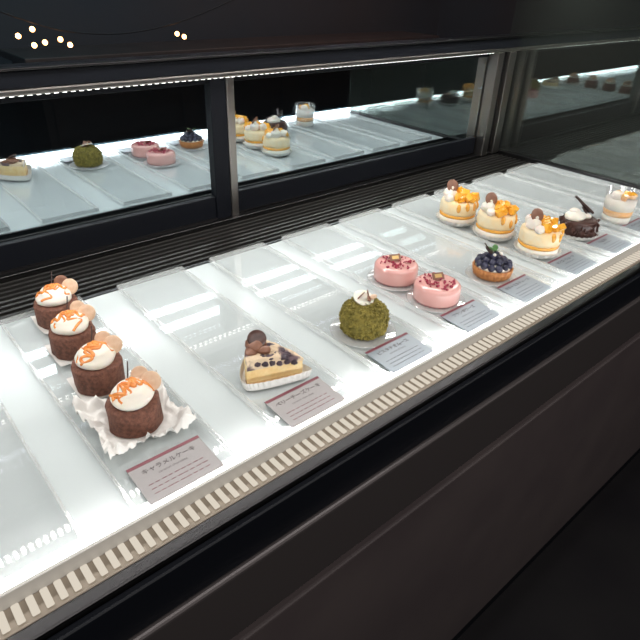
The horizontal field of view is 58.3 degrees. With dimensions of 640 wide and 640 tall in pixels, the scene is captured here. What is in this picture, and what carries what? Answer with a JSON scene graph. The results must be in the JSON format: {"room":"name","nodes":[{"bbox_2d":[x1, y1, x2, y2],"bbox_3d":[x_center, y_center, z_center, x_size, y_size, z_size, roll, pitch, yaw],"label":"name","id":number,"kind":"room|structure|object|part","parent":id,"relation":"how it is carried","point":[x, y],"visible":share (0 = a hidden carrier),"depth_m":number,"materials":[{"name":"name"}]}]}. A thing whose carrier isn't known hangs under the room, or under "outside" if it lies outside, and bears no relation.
{"room":"food shop","nodes":[
{"label":"food shop","id":0,"kind":"room"},
{"bbox_2d":[0,0,232,47],"bbox_3d":[-0.908,-1.505,2.814,1.603,0.281,0.026,-23,39,-35],"label":"fairy lights","id":1,"kind":"object","parent":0,"point":[32,29],"visible":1,"depth_m":2.71,"materials":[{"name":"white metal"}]},
{"bbox_2d":[0,0,440,63],"bbox_3d":[-1.874,-1.959,3.139,8.000,2.800,0.050,-23,39,-35],"label":"wall","id":2,"kind":"structure","parent":0,"point":[236,18],"depth_m":4.05,"materials":[{"name":"black paint"}]},
{"bbox_2d":[250,154,639,639],"bbox_3d":[0.382,0.709,1.640,8.000,0.050,7.000,-23,39,-35],"label":"floor","id":3,"kind":"structure","parent":0,"point":[585,584],"depth_m":1.58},
{"bbox_2d":[0,31,438,63],"bbox_3d":[-0.415,-1.521,4.253,3.300,0.990,0.460,-23,39,-35],"label":"wooden sideboard","id":4,"kind":"object","parent":3,"relation":"on","point":[95,51],"visible":0.1,"depth_m":3.61,"materials":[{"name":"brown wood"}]},
{"bbox_2d":[0,26,639,639],"bbox_3d":[0.031,0.132,1.084,4.000,1.490,0.652,-23,39,-35],"label":"refrigerated display case","id":5,"kind":"object","parent":3,"relation":"on","point":[406,507],"visible":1,"depth_m":0.88,"materials":[{"name":"black metal"}]},
{"bbox_3d":[-0.894,-0.118,0.459,1.846,0.010,0.016,-23,39,-35],"label":"rail","id":6,"kind":"part","parent":5,"relation":"part of","materials":[{"name":"black metal"}]},
{"bbox_3d":[-0.898,-0.028,0.513,1.846,0.205,0.004,-23,39,-35],"label":"glass","id":7,"kind":"part","parent":5,"relation":"part of","materials":[{"name":"glass"}]},
{"bbox_3d":[-0.902,0.076,0.577,1.846,0.045,0.016,-23,39,-35],"label":"rail","id":8,"kind":"part","parent":5,"relation":"part of","materials":[{"name":"black metal"}]},
{"bbox_3d":[-0.896,0.098,0.582,1.846,0.004,0.002,-23,39,-35],"label":"rail trim","id":9,"kind":"part","parent":5,"relation":"part of","materials":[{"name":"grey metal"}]},
{"bbox_3d":[-0.167,-0.318,1.070,0.016,0.255,0.020,-23,39,-35],"label":"door stile trim","id":10,"kind":"part","parent":5,"relation":"part of","materials":[{"name":"silver metal"}]},
{"bbox_2d":[0,153,530,321],"bbox_3d":[-0.501,0.002,0.805,2.760,0.024,0.134,-23,39,-35],"label":"vent grille","id":11,"kind":"object","parent":5,"relation":"attached to","point":[100,271],"depth_m":1.07,"materials":[{"name":"grey"}]},
{"bbox_3d":[-0.455,0.021,0.754,2.760,0.014,0.006,-23,39,-35],"label":"shelf trim","id":12,"kind":"part","parent":5,"relation":"part of","materials":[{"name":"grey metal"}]},
{"bbox_3d":[-0.109,-0.475,1.017,3.900,0.004,0.043,-23,39,-35],"label":"header trim","id":13,"kind":"part","parent":5,"relation":"part of","materials":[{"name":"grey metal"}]},
{"bbox_3d":[-0.111,-0.450,1.034,3.900,0.008,0.040,-23,39,-35],"label":"header rail","id":14,"kind":"part","parent":5,"relation":"part of","materials":[{"name":"black metal"}]},
{"bbox_3d":[0.162,0.084,0.707,3.800,0.033,0.014,-23,39,-35],"label":"rail","id":15,"kind":"part","parent":5,"relation":"part of","materials":[{"name":"grey metal"}]},
{"bbox_3d":[0.169,0.102,0.709,3.800,0.051,0.008,-23,39,-35],"label":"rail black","id":16,"kind":"part","parent":5,"relation":"part of","materials":[{"name":"black metal"}]},
{"bbox_3d":[0.117,-0.331,1.350,0.810,0.004,0.002,-23,39,-35],"label":"rail trim","id":17,"kind":"part","parent":5,"relation":"part of","materials":[{"name":"grey metal"}]},
{"bbox_3d":[0.111,-0.352,1.345,0.810,0.045,0.016,-23,39,-35],"label":"rail","id":18,"kind":"part","parent":5,"relation":"part of","materials":[{"name":"black metal"}]},
{"bbox_3d":[0.115,-0.456,1.282,0.810,0.205,0.004,-23,39,-35],"label":"glass","id":19,"kind":"part","parent":5,"relation":"part of","materials":[{"name":"glass"}]},
{"bbox_3d":[0.119,-0.546,1.227,0.810,0.010,0.016,-23,39,-35],"label":"rail","id":20,"kind":"part","parent":5,"relation":"part of","materials":[{"name":"black metal"}]},
{"bbox_3d":[0.142,0.453,0.939,3.800,0.540,0.045,-23,39,-35],"label":"panel","id":21,"kind":"part","parent":5,"relation":"part of","materials":[{"name":"black metal"}]},
{"bbox_3d":[0.442,-0.571,1.525,0.025,0.259,0.040,-23,39,-35],"label":"corner post","id":22,"kind":"part","parent":5,"relation":"part of","materials":[{"name":"silver metal"}]},
{"bbox_3d":[0.482,-0.587,1.555,0.030,0.259,0.040,-23,39,-35],"label":"corner post","id":23,"kind":"part","parent":5,"relation":"part of","materials":[{"name":"silver metal"}]},
{"bbox_3d":[0.683,-0.361,1.459,0.020,0.026,0.600,-23,39,-35],"label":"glass","id":24,"kind":"part","parent":5,"relation":"part of","materials":[{"name":"clear glass"}]},
{"bbox_3d":[-0.250,0.072,0.662,0.108,0.010,0.412,-23,39,-35],"label":"acrylic tray","id":25,"kind":"object","parent":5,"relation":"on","visible":0},
{"bbox_2d":[31,271,77,333],"bbox_3d":[-0.350,-0.026,0.760,0.059,0.064,0.057,-23,39,-35],"label":"cupcake","id":26,"kind":"object","parent":25,"relation":"on","point":[50,300],"visible":0.84,"depth_m":0.74,"materials":[{"name":"brown food"}]},
{"bbox_2d":[44,296,95,365],"bbox_3d":[-0.304,0.009,0.704,0.059,0.064,0.057,-23,39,-35],"label":"cupcake","id":27,"kind":"object","parent":25,"relation":"on","point":[69,330],"visible":0.94,"depth_m":0.69,"materials":[{"name":"brown food"}]},
{"bbox_2d":[67,326,126,401],"bbox_3d":[-0.252,0.046,0.648,0.059,0.064,0.057,-23,39,-35],"label":"cupcake","id":28,"kind":"object","parent":25,"relation":"on","point":[97,367],"visible":0.98,"depth_m":0.64,"materials":[{"name":"brown food"}]},
{"bbox_2d":[72,361,195,459],"bbox_3d":[-0.193,0.082,0.592,0.095,0.064,0.095,-23,39,-35],"label":"cupcake","id":29,"kind":"object","parent":25,"relation":"on","point":[139,407],"visible":1,"depth_m":0.59,"materials":[{"name":"brown food"}]},
{"bbox_2d":[126,435,224,505],"bbox_3d":[-0.140,0.143,0.555,0.078,0.002,0.051,-23,41,-35],"label":"price card","id":30,"kind":"object","parent":25,"relation":"on","point":[170,471],"visible":1,"depth_m":0.55,"materials":[{"name":"grey paper"}]},
{"bbox_2d":[149,457,209,493],"bbox_3d":[-0.133,0.148,0.549,0.059,0.001,0.013,-23,42,-35],"label":"print","id":31,"kind":"object","parent":30,"relation":"on","point":[202,457],"depth_m":0.55},
{"bbox_3d":[-0.127,0.021,0.755,0.108,0.010,0.412,-23,39,-35],"label":"acrylic tray","id":32,"kind":"object","parent":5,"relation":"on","visible":0},
{"bbox_2d":[239,330,311,390],"bbox_3d":[-0.051,0.042,0.676,0.085,0.054,0.074,3,31,2],"label":"cheesecake slice","id":33,"kind":"object","parent":32,"relation":"on","point":[266,364],"visible":1,"depth_m":0.67,"materials":[{"name":"food"}]},
{"bbox_2d":[264,376,345,428],"bbox_3d":[-0.016,0.091,0.648,0.078,0.002,0.051,-23,41,-35],"label":"price card","id":34,"kind":"object","parent":32,"relation":"on","point":[309,399],"visible":1,"depth_m":0.65,"materials":[{"name":"grey paper"}]},
{"bbox_2d":[287,393,333,419],"bbox_3d":[-0.010,0.096,0.642,0.059,0.001,0.013,-23,42,-35],"label":"print","id":35,"kind":"object","parent":34,"relation":"on","point":[325,393],"depth_m":0.64},
{"bbox_3d":[-0.007,-0.030,0.846,0.108,0.010,0.412,-23,39,-35],"label":"acrylic tray","id":36,"kind":"object","parent":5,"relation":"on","visible":0},
{"bbox_2d":[339,290,389,340],"bbox_3d":[0.060,-0.011,0.767,0.091,0.059,0.091,2,31,-1],"label":"cake","id":37,"kind":"object","parent":36,"relation":"on","point":[364,316],"visible":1,"depth_m":0.75,"materials":[{"name":"green food"}]},
{"bbox_2d":[365,332,434,372],"bbox_3d":[0.103,0.041,0.739,0.078,0.002,0.051,-23,41,-35],"label":"price card","id":38,"kind":"object","parent":36,"relation":"on","point":[403,350],"visible":1,"depth_m":0.74,"materials":[{"name":"grey paper"}]},
{"bbox_2d":[386,345,423,365],"bbox_3d":[0.110,0.045,0.732,0.059,0.001,0.013,-23,42,-35],"label":"print","id":39,"kind":"object","parent":38,"relation":"on","point":[417,345],"depth_m":0.73},
{"bbox_3d":[0.106,-0.078,0.931,0.108,0.010,0.412,-23,39,-35],"label":"acrylic tray","id":40,"kind":"object","parent":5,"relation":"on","visible":0},
{"bbox_2d":[373,253,418,286],"bbox_3d":[0.120,-0.083,0.908,0.089,0.038,0.089,-23,39,-35],"label":"cake","id":41,"kind":"object","parent":40,"relation":"on","point":[394,270],"visible":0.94,"depth_m":0.89,"materials":[{"name":"pink food"}]},
{"bbox_2d":[413,272,460,308],"bbox_3d":[0.175,-0.048,0.855,0.089,0.038,0.089,-23,39,-35],"label":"cake","id":42,"kind":"object","parent":40,"relation":"on","point":[439,290],"visible":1,"depth_m":0.84,"materials":[{"name":"pink food"}]},
{"bbox_2d":[440,299,500,332],"bbox_3d":[0.217,-0.007,0.824,0.078,0.002,0.051,-23,41,-35],"label":"price card","id":43,"kind":"object","parent":40,"relation":"on","point":[472,314],"visible":1,"depth_m":0.82,"materials":[{"name":"grey paper"}]},
{"bbox_3d":[0.211,-0.122,1.011,0.108,0.010,0.412,-23,39,-35],"label":"acrylic tray","id":44,"kind":"object","parent":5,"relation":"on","visible":0},
{"bbox_2d":[472,243,513,281],"bbox_3d":[0.280,-0.097,0.924,0.083,0.057,0.083,-23,39,-35],"label":"tart","id":45,"kind":"object","parent":44,"relation":"on","point":[492,266],"visible":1,"depth_m":0.91,"materials":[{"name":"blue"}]},
{"bbox_2d":[497,274,551,301],"bbox_3d":[0.322,-0.051,0.904,0.078,0.002,0.051,-23,41,-35],"label":"price card","id":46,"kind":"object","parent":44,"relation":"on","point":[524,288],"visible":1,"depth_m":0.90,"materials":[{"name":"grey paper"}]},
{"bbox_3d":[0.324,-0.169,1.096,0.108,0.010,0.412,-23,39,-35],"label":"acrylic tray","id":47,"kind":"object","parent":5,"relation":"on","visible":0},
{"bbox_2d":[436,179,479,226],"bbox_3d":[0.272,-0.232,1.121,0.084,0.081,0.083,-23,39,-35],"label":"cake","id":48,"kind":"object","parent":47,"relation":"on","point":[458,206],"visible":1,"depth_m":1.10,"materials":[{"name":"yellow food"}]},
{"bbox_2d":[472,192,518,241],"bbox_3d":[0.330,-0.197,1.066,0.083,0.081,0.084,21,36,28],"label":"cake","id":49,"kind":"object","parent":47,"relation":"on","point":[497,219],"visible":1,"depth_m":1.05,"materials":[{"name":"cream"},{"name":"sponge cake"},{"name":"mango"}]},
{"bbox_2d":[514,208,566,258],"bbox_3d":[0.388,-0.157,1.005,0.083,0.081,0.084,12,33,15],"label":"cake","id":50,"kind":"object","parent":47,"relation":"on","point":[540,236],"visible":1,"depth_m":0.99,"materials":[{"name":"cream"},{"name":"sponge cake"},{"name":"mango"}]},
{"bbox_2d":[547,251,596,274],"bbox_3d":[0.435,-0.099,0.989,0.078,0.002,0.051,-23,41,-35],"label":"price card","id":51,"kind":"object","parent":47,"relation":"on","point":[570,262],"visible":1,"depth_m":0.99,"materials":[{"name":"grey paper"}]},
{"bbox_3d":[0.427,-0.213,1.174,0.108,0.010,0.412,-23,39,-35],"label":"acrylic tray","id":52,"kind":"object","parent":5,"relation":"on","visible":0},
{"bbox_2d":[558,195,600,240],"bbox_3d":[0.492,-0.196,1.083,0.081,0.074,0.080,-23,39,-35],"label":"cake","id":53,"kind":"object","parent":52,"relation":"on","point":[581,226],"visible":0.94,"depth_m":1.07,"materials":[{"name":"brown food"}]},
{"bbox_2d":[586,233,631,253],"bbox_3d":[0.538,-0.142,1.067,0.078,0.002,0.051,-23,41,-35],"label":"price card","id":54,"kind":"object","parent":52,"relation":"on","point":[608,243],"visible":1,"depth_m":1.06,"materials":[{"name":"grey paper"}]},
{"bbox_3d":[0.534,-0.258,1.255,0.108,0.010,0.412,-23,39,-35],"label":"acrylic tray","id":55,"kind":"object","parent":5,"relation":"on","visible":0},
{"bbox_2d":[601,190,637,224],"bbox_3d":[0.598,-0.227,1.147,0.065,0.067,0.065,-23,39,-35],"label":"dessert cup","id":56,"kind":"object","parent":55,"relation":"on","point":[618,208],"visible":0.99,"depth_m":1.13,"materials":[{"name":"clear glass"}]},
{"bbox_2d":[621,218,639,232],"bbox_3d":[0.645,-0.187,1.148,0.078,0.002,0.051,-23,41,-35],"label":"price card","id":57,"kind":"object","parent":55,"relation":"on","point":[634,225],"visible":1,"depth_m":1.15,"materials":[{"name":"grey paper"}]},
{"bbox_2d":[437,0,639,146],"bbox_3d":[3.474,-1.789,3.199,0.050,2.800,7.000,-23,39,-35],"label":"wall","id":58,"kind":"structure","parent":0,"point":[553,90],"depth_m":4.87,"materials":[{"name":"black paint"}]}
]}

